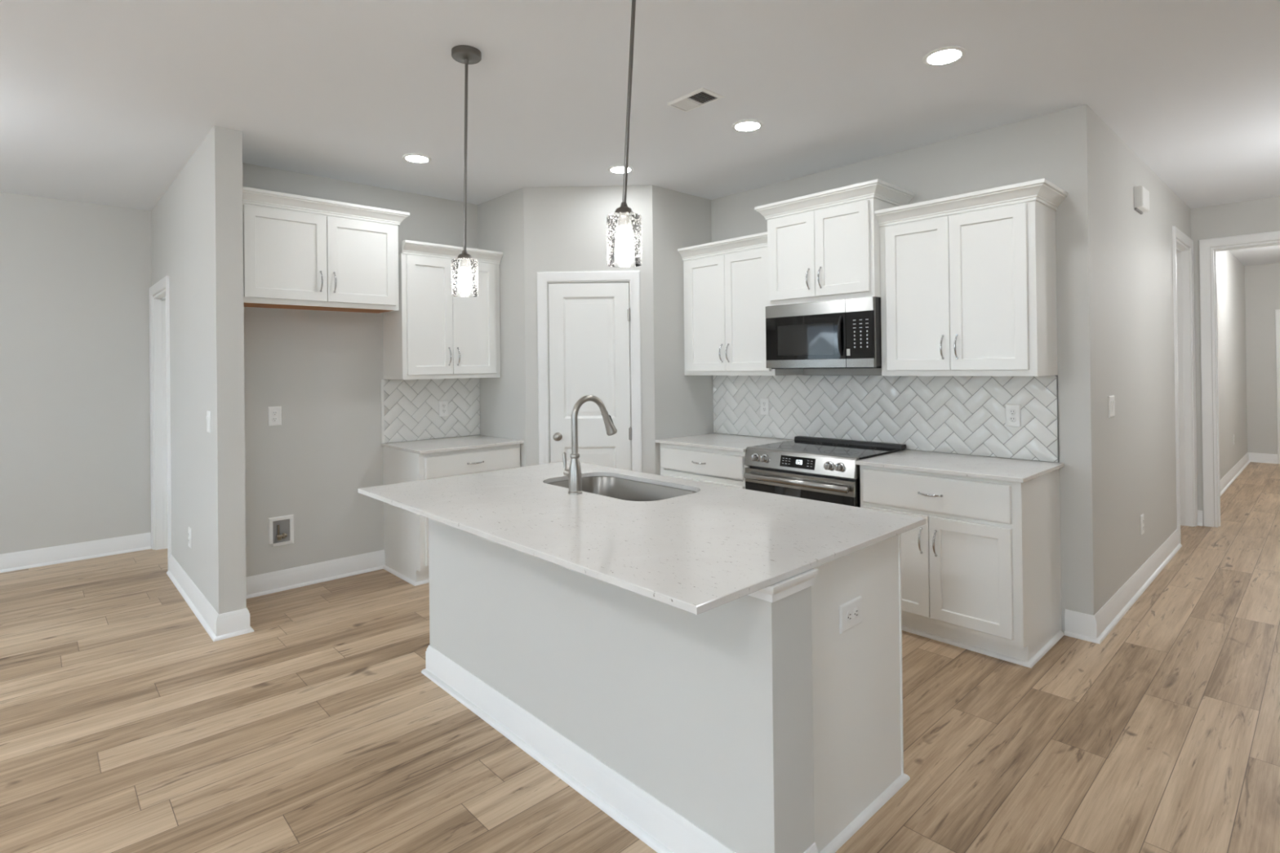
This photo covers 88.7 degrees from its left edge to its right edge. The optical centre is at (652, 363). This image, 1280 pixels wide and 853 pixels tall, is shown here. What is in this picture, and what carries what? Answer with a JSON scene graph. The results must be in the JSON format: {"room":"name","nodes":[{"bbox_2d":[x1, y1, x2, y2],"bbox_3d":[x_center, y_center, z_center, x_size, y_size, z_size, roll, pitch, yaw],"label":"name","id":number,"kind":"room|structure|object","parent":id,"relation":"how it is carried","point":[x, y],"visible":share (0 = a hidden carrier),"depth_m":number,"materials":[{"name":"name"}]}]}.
{"room":"kitchen","nodes":[
{"label":"kitchen","id":0,"kind":"room"},
{"bbox_2d":[0,191,151,554],"bbox_3d":[-5.340,0.133,4.197,3.649,2.740,0.120,0,0,-44],"label":"wall","id":1,"kind":"structure","parent":0,"point":[76,277],"depth_m":4.99,"materials":[{"name":"grey paint"}]},
{"bbox_2d":[0,532,151,573],"bbox_3d":[-5.282,1.438,4.128,3.382,0.128,0.030,0,0,-44],"label":"baseboard","id":2,"kind":"structure","parent":1,"relation":"attached to","point":[10,562],"depth_m":4.97,"materials":[{"name":"white paint"}]},
{"bbox_2d":[151,125,246,614],"bbox_3d":[-3.153,0.109,4.455,0.127,2.740,2.524,0,0,-44],"label":"wall partition","id":3,"kind":"structure","parent":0,"point":[197,224],"depth_m":3.67,"materials":[{"name":"grey paint"}]},
{"bbox_2d":[149,275,171,570],"bbox_3d":[-3.706,0.433,5.024,0.146,2.109,0.908,0,0,-44],"label":"trim","id":4,"kind":"structure","parent":3,"relation":"attached to","point":[159,304],"depth_m":5.26,"materials":[{"name":"white paint"}]},
{"bbox_2d":[188,526,191,548],"bbox_3d":[-2.899,1.089,4.096,0.009,0.124,0.078,0,0,-44],"label":"wall outlet","id":5,"kind":"object","parent":3,"relation":"attached to","point":[189,528],"visible":1,"depth_m":4.08,"materials":[{"name":"white plastic"}]},
{"bbox_2d":[206,410,210,432],"bbox_3d":[-2.477,0.323,3.647,0.011,0.120,0.074,0,0,-44],"label":"light switch","id":6,"kind":"object","parent":3,"relation":"attached to","point":[208,413],"visible":1,"depth_m":3.63,"materials":[{"name":"white plastic"}]},
{"bbox_2d":[242,163,478,577],"bbox_3d":[-1.959,0.097,4.795,2.071,2.740,0.120,0,0,-44],"label":"wall","id":7,"kind":"structure","parent":0,"point":[324,370],"depth_m":4.43,"materials":[{"name":"grey paint"}]},
{"bbox_2d":[267,406,281,426],"bbox_3d":[-2.446,0.339,4.237,0.078,0.124,0.009,0,0,-44],"label":"wall outlet","id":8,"kind":"object","parent":7,"relation":"attached to","point":[274,413],"visible":1,"depth_m":4.23,"materials":[{"name":"white plastic"}]},
{"bbox_2d":[271,410,277,415],"bbox_3d":[-2.444,0.319,4.235,0.033,0.033,0.003,0,0,-44],"label":"socket","id":9,"kind":"object","parent":8,"relation":"attached to","point":[273,412],"depth_m":4.23,"materials":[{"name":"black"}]},
{"bbox_2d":[271,417,277,422],"bbox_3d":[-2.444,0.359,4.235,0.033,0.033,0.003,0,0,-44],"label":"socket","id":10,"kind":"object","parent":8,"relation":"attached to","point":[273,419],"depth_m":4.23,"materials":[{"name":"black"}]},
{"bbox_2d":[268,514,293,546],"bbox_3d":[-2.407,1.087,4.248,0.148,0.192,0.030,0,0,-44],"label":"box","id":11,"kind":"object","parent":7,"relation":"attached to","point":[281,529],"visible":1,"depth_m":4.25,"materials":[{"name":"white plastic"}]},
{"bbox_2d":[242,186,409,313],"bbox_3d":[-2.165,-0.695,4.260,1.034,0.667,0.388,0,0,-44],"label":"upper cabinet","id":12,"kind":"object","parent":7,"relation":"attached to","point":[300,252],"visible":0.93,"depth_m":4.11,"materials":[{"name":"white paint"}]},
{"bbox_2d":[381,377,479,443],"bbox_3d":[-1.668,0.341,4.977,0.781,0.459,0.010,0,0,-44],"label":"tile backsplash","id":13,"kind":"structure","parent":7,"relation":"attached to","point":[409,407],"depth_m":4.94,"materials":[{"name":"grey tile"}]},
{"bbox_2d":[438,400,448,417],"bbox_3d":[-1.603,0.344,5.026,0.078,0.124,0.009,0,0,-44],"label":"wall outlet","id":14,"kind":"object","parent":13,"relation":"attached to","point":[442,405],"visible":1,"depth_m":5.02,"materials":[{"name":"white plastic"}]},
{"bbox_2d":[382,240,502,379],"bbox_3d":[-1.539,-0.367,4.850,0.758,0.951,0.390,0,0,-44],"label":"upper cabinet","id":15,"kind":"object","parent":7,"relation":"attached to","point":[433,333],"visible":0.96,"depth_m":4.68,"materials":[{"name":"white paint"}]},
{"bbox_2d":[477,185,713,475],"bbox_3d":[-0.453,0.081,5.066,2.028,2.740,0.631,-1,0,2],"label":"wall","id":16,"kind":"structure","parent":0,"point":[535,229],"depth_m":4.78,"materials":[{"name":"grey paint"}]},
{"bbox_2d":[537,271,642,472],"bbox_3d":[-0.455,0.390,4.739,0.748,2.119,0.101,-1,0,2],"label":"door","id":17,"kind":"structure","parent":16,"relation":"in","point":[589,350],"depth_m":4.76,"materials":[{"name":"white paint"}]},
{"bbox_2d":[0,462,1279,852],"bbox_3d":[2.234,1.478,4.747,15.520,0.120,9.900,0,0,-44],"label":"floor","id":18,"kind":"structure","parent":0,"point":[125,727],"depth_m":2.57,"materials":[{"name":"brown wood"}]},
{"bbox_2d":[166,549,385,641],"bbox_3d":[-2.461,1.407,4.436,1.150,0.128,1.631,0,0,-44],"label":"baseboard","id":19,"kind":"structure","parent":18,"relation":"on","point":[235,623],"depth_m":4.22,"materials":[{"name":"white paint"}]},
{"bbox_2d":[382,444,520,586],"bbox_3d":[-1.442,1.024,4.739,0.786,0.872,0.652,0,0,-44],"label":"base cabinet","id":20,"kind":"object","parent":18,"relation":"on","point":[406,533],"visible":0.39,"depth_m":4.47,"materials":[{"name":"white paint"}]},
{"bbox_2d":[381,435,524,453],"bbox_3d":[-1.447,0.578,4.745,0.785,0.020,0.643,0,0,-44],"label":"countertop","id":21,"kind":"structure","parent":20,"relation":"on","point":[455,443],"depth_m":4.65,"materials":[{"name":"white stone"}]},
{"bbox_2d":[421,518,910,852],"bbox_3d":[-0.085,0.999,2.635,0.853,0.872,2.022,0,0,-44],"label":"kitchen island","id":22,"kind":"object","parent":18,"relation":"on","point":[748,723],"visible":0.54,"depth_m":2.02,"materials":[{"name":"grey paint"}]},
{"bbox_2d":[357,460,926,614],"bbox_3d":[-0.190,0.553,2.586,1.162,0.020,2.052,0,0,-44],"label":"island countertop","id":23,"kind":"structure","parent":22,"relation":"on","point":[713,546],"depth_m":2.16,"materials":[{"name":"white stone"}]},
{"bbox_2d":[562,395,617,494],"bbox_3d":[-0.275,0.340,2.844,0.257,0.411,0.114,0,0,-44],"label":"faucet","id":24,"kind":"object","parent":23,"relation":"on","point":[573,473],"visible":1,"depth_m":2.75,"materials":[{"name":"silver metal"}]},
{"bbox_2d":[546,475,696,501],"bbox_3d":[-0.152,0.668,2.940,0.440,0.205,0.791,0,0,-44],"label":"sink","id":25,"kind":"object","parent":23,"relation":"in","point":[610,486],"visible":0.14,"depth_m":3.19,"materials":[{"name":"silver metal"}]},
{"bbox_2d":[839,595,862,634],"bbox_3d":[0.613,0.771,2.012,0.128,0.084,0.009,0,0,-44],"label":"wall outlet","id":26,"kind":"object","parent":22,"relation":"attached to","point":[850,612],"visible":1,"depth_m":2.00,"materials":[{"name":"white plastic"}]},
{"bbox_2d":[846,611,852,622],"bbox_3d":[0.600,0.771,1.996,0.033,0.033,0.003,0,0,-44],"label":"socket","id":27,"kind":"object","parent":26,"relation":"attached to","point":[849,614],"depth_m":1.99,"materials":[{"name":"white plastic"}]},
{"bbox_2d":[853,607,858,618],"bbox_3d":[0.629,0.771,2.024,0.033,0.033,0.003,0,0,-44],"label":"socket","id":28,"kind":"object","parent":26,"relation":"attached to","point":[855,610],"depth_m":2.02,"materials":[{"name":"white plastic"}]},
{"bbox_2d":[660,443,749,488],"bbox_3d":[0.535,1.001,4.662,0.652,0.872,0.805,0,0,-44],"label":"base cabinet","id":29,"kind":"object","parent":18,"relation":"on","point":[713,466],"visible":0.3,"depth_m":4.44,"materials":[{"name":"white paint"}]},
{"bbox_2d":[655,432,791,452],"bbox_3d":[0.531,0.554,4.667,0.643,0.020,0.806,0,0,-44],"label":"countertop","id":30,"kind":"structure","parent":29,"relation":"on","point":[732,442],"depth_m":4.61,"materials":[{"name":"white stone"}]},
{"bbox_2d":[743,435,906,507],"bbox_3d":[1.060,0.965,4.074,0.671,0.927,0.769,0,0,-44],"label":"range","id":31,"kind":"object","parent":18,"relation":"on","point":[824,469],"visible":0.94,"depth_m":3.90,"materials":[{"name":"silver metal"}]},
{"bbox_2d":[752,440,904,459],"bbox_3d":[1.085,0.529,4.105,0.550,0.010,0.769,0,0,-44],"label":"cooktop","id":32,"kind":"object","parent":31,"relation":"in","point":[860,450],"depth_m":4.07,"materials":[{"name":"grey glass"}]},
{"bbox_2d":[859,465,1063,667],"bbox_3d":[1.637,0.983,3.506,0.652,0.872,0.831,0,0,-44],"label":"base cabinet","id":33,"kind":"object","parent":18,"relation":"on","point":[982,575],"visible":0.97,"depth_m":3.23,"materials":[{"name":"white paint"}]},
{"bbox_2d":[854,449,1063,482],"bbox_3d":[1.633,0.536,3.510,0.643,0.020,0.840,0,0,-44],"label":"countertop","id":34,"kind":"structure","parent":33,"relation":"on","point":[1016,470],"depth_m":3.41,"materials":[{"name":"white stone"}]},
{"bbox_2d":[0,0,1279,266],"bbox_3d":[2.201,-1.382,4.761,15.520,0.120,9.900,0,0,-44],"label":"ceiling","id":35,"kind":"structure","parent":0,"point":[103,102],"depth_m":3.06,"materials":[{"name":"white paint"}]},
{"bbox_2d":[402,154,431,163],"bbox_3d":[-1.470,-1.277,4.083,0.170,0.010,0.170,0,0,-44],"label":"recessed light","id":36,"kind":"object","parent":35,"relation":"in","point":[417,158],"visible":1,"depth_m":4.06,"materials":[{"name":"white plastic"}]},
{"bbox_2d":[451,44,481,297],"bbox_3d":[-0.772,-0.789,2.720,0.126,1.014,0.124,0,0,-44],"label":"pendant light","id":37,"kind":"object","parent":35,"relation":"hanging from","point":[463,54],"visible":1,"depth_m":2.71,"materials":[{"name":"glass"}]},
{"bbox_2d":[608,165,633,173],"bbox_3d":[-0.212,-1.290,4.359,0.170,0.010,0.170,0,0,-44],"label":"recessed light","id":38,"kind":"object","parent":35,"relation":"in","point":[615,169],"visible":0.85,"depth_m":4.34,"materials":[{"name":"white plastic"}]},
{"bbox_2d":[606,0,642,267],"bbox_3d":[-0.062,-0.804,1.983,0.165,1.008,0.120,-1,0,28],"label":"pendant light","id":39,"kind":"object","parent":35,"relation":"hanging from","point":[624,214],"visible":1,"depth_m":1.98,"materials":[{"name":"glass"}]},
{"bbox_2d":[667,87,724,112],"bbox_3d":[0.205,-1.301,3.241,0.156,0.008,0.256,0,0,-44],"label":"ceiling vent","id":40,"kind":"object","parent":35,"relation":"in","point":[702,96],"visible":1,"depth_m":3.23,"materials":[{"name":"white plastic"}]},
{"bbox_2d":[732,120,763,132],"bbox_3d":[0.521,-1.302,3.593,0.170,0.010,0.170,0,0,-44],"label":"recessed light","id":41,"kind":"object","parent":35,"relation":"in","point":[744,126],"visible":1,"depth_m":3.57,"materials":[{"name":"white plastic"}]},
{"bbox_2d":[922,46,965,66],"bbox_3d":[1.250,-1.314,2.806,0.170,0.010,0.170,0,0,-44],"label":"recessed light","id":42,"kind":"object","parent":35,"relation":"in","point":[948,55],"visible":1,"depth_m":2.79,"materials":[{"name":"white plastic"}]},
{"bbox_2d":[711,111,1066,633],"bbox_3d":[1.353,0.056,4.356,0.120,2.740,2.445,0,0,-44],"label":"wall","id":43,"kind":"structure","parent":0,"point":[1026,150],"depth_m":3.81,"materials":[{"name":"grey paint"}]},
{"bbox_2d":[677,231,803,375],"bbox_3d":[0.643,-0.393,4.728,0.391,0.951,0.888,0,0,-44],"label":"upper cabinet","id":44,"kind":"object","parent":43,"relation":"attached to","point":[726,282],"visible":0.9,"depth_m":4.62,"materials":[{"name":"white paint"}]},
{"bbox_2d":[754,178,914,306],"bbox_3d":[1.140,-0.711,4.154,0.460,0.653,0.864,0,0,-44],"label":"upper cabinet","id":45,"kind":"object","parent":43,"relation":"attached to","point":[824,246],"visible":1,"depth_m":3.97,"materials":[{"name":"white paint"}]},
{"bbox_2d":[765,296,881,368],"bbox_3d":[1.144,-0.178,4.157,0.436,0.415,0.757,0,0,-44],"label":"microwave","id":46,"kind":"object","parent":45,"relation":"attached to","point":[846,333],"visible":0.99,"depth_m":3.98,"materials":[{"name":"grey metal"}]},
{"bbox_2d":[712,374,1058,462],"bbox_3d":[1.308,0.303,4.311,0.010,0.459,2.398,0,0,-44],"label":"tile backsplash","id":47,"kind":"structure","parent":43,"relation":"attached to","point":[955,415],"depth_m":4.05,"materials":[{"name":"grey tile"}]},
{"bbox_2d":[760,397,768,415],"bbox_3d":[0.822,0.314,4.807,0.009,0.124,0.078,0,0,-44],"label":"wall outlet","id":48,"kind":"object","parent":47,"relation":"attached to","point":[764,402],"visible":1,"depth_m":4.80,"materials":[{"name":"white plastic"}]},
{"bbox_2d":[1004,404,1021,426],"bbox_3d":[1.978,0.284,3.594,0.009,0.124,0.078,0,0,-44],"label":"wall outlet","id":49,"kind":"object","parent":47,"relation":"attached to","point":[1012,411],"visible":1,"depth_m":3.59,"materials":[{"name":"white plastic"}]},
{"bbox_2d":[1008,408,1015,414],"bbox_3d":[1.976,0.265,3.592,0.003,0.033,0.033,0,0,-44],"label":"socket","id":50,"kind":"object","parent":49,"relation":"attached to","point":[1011,411],"depth_m":3.59,"materials":[{"name":"white plastic"}]},
{"bbox_2d":[1008,416,1015,422],"bbox_3d":[1.976,0.304,3.592,0.003,0.033,0.033,0,0,-44],"label":"socket","id":51,"kind":"object","parent":49,"relation":"attached to","point":[1011,419],"depth_m":3.59,"materials":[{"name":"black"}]},
{"bbox_2d":[874,178,1067,376],"bbox_3d":[1.708,-0.411,3.610,0.391,0.951,0.928,0,0,-44],"label":"upper cabinet","id":52,"kind":"object","parent":43,"relation":"attached to","point":[968,281],"visible":1,"depth_m":3.43,"materials":[{"name":"white paint"}]},
{"bbox_2d":[1059,104,1247,615],"bbox_3d":[5.276,0.020,6.342,8.540,2.740,0.150,0,0,-44],"label":"wall","id":53,"kind":"structure","parent":0,"point":[1117,260],"depth_m":3.79,"materials":[{"name":"grey paint"}]},
{"bbox_2d":[1108,395,1115,417],"bbox_3d":[2.550,0.237,3.631,0.120,0.120,0.011,0,0,-44],"label":"light switch","id":54,"kind":"object","parent":53,"relation":"attached to","point":[1111,398],"visible":1,"depth_m":3.61,"materials":[{"name":"white plastic"}]},
{"bbox_2d":[1063,528,1182,644],"bbox_3d":[3.100,1.341,4.212,2.497,0.128,0.157,0,0,-44],"label":"baseboard","id":55,"kind":"structure","parent":53,"relation":"attached to","point":[1095,628],"depth_m":3.66,"materials":[{"name":"white paint"}]},
{"bbox_2d":[1133,185,1149,214],"bbox_3d":[3.109,-1.039,4.158,0.210,0.143,0.048,0,0,-44],"label":"door chime","id":56,"kind":"object","parent":53,"relation":"attached to","point":[1141,195],"visible":1,"depth_m":4.10,"materials":[{"name":"white plastic"}]},
{"bbox_2d":[1140,513,1144,535],"bbox_3d":[3.112,1.020,4.155,0.078,0.124,0.009,0,0,-44],"label":"wall outlet","id":57,"kind":"object","parent":53,"relation":"attached to","point":[1142,521],"visible":1,"depth_m":4.14,"materials":[{"name":"white plastic"}]},
{"bbox_2d":[1172,226,1197,543],"bbox_3d":[4.319,0.167,5.394,0.903,2.459,0.139,0,0,-44],"label":"trim","id":58,"kind":"structure","parent":53,"relation":"attached to","point":[1183,255],"depth_m":5.62,"materials":[{"name":"white paint"}]},
{"bbox_2d":[1220,452,1277,496],"bbox_3d":[6.665,1.315,7.366,4.890,0.128,0.305,0,0,-44],"label":"baseboard","id":59,"kind":"structure","parent":53,"relation":"attached to","point":[1226,481],"depth_m":8.61,"materials":[{"name":"white paint"}]},
{"bbox_2d":[1190,195,1279,520],"bbox_3d":[5.325,0.014,5.101,0.120,2.740,1.715,0,0,-44],"label":"wall","id":60,"kind":"structure","parent":0,"point":[1258,215],"depth_m":5.59,"materials":[{"name":"grey paint"}]},
{"bbox_2d":[1197,510,1203,525],"bbox_3d":[4.713,1.329,5.646,0.030,0.128,0.052,0,0,-44],"label":"baseboard","id":61,"kind":"structure","parent":60,"relation":"attached to","point":[1200,513],"depth_m":5.64,"materials":[{"name":"white paint"}]},
{"bbox_2d":[1199,231,1279,527],"bbox_3d":[5.210,0.156,5.210,0.139,2.459,1.283,0,0,-44],"label":"trim","id":62,"kind":"structure","parent":60,"relation":"attached to","point":[1206,264],"depth_m":5.59,"materials":[{"name":"white paint"}]},
{"bbox_2d":[1244,262,1279,453],"bbox_3d":[8.957,-0.013,8.582,0.120,2.740,1.985,0,0,-44],"label":"wall","id":63,"kind":"structure","parent":0,"point":[1262,282],"depth_m":9.05,"materials":[{"name":"grey paint"}]},
{"bbox_2d":[1275,309,1279,463],"bbox_3d":[8.843,0.307,8.603,0.019,2.104,0.928,0,0,-44],"label":"trim","id":64,"kind":"structure","parent":63,"relation":"attached to","point":[1277,311],"depth_m":8.92,"materials":[{"name":"white paint"}]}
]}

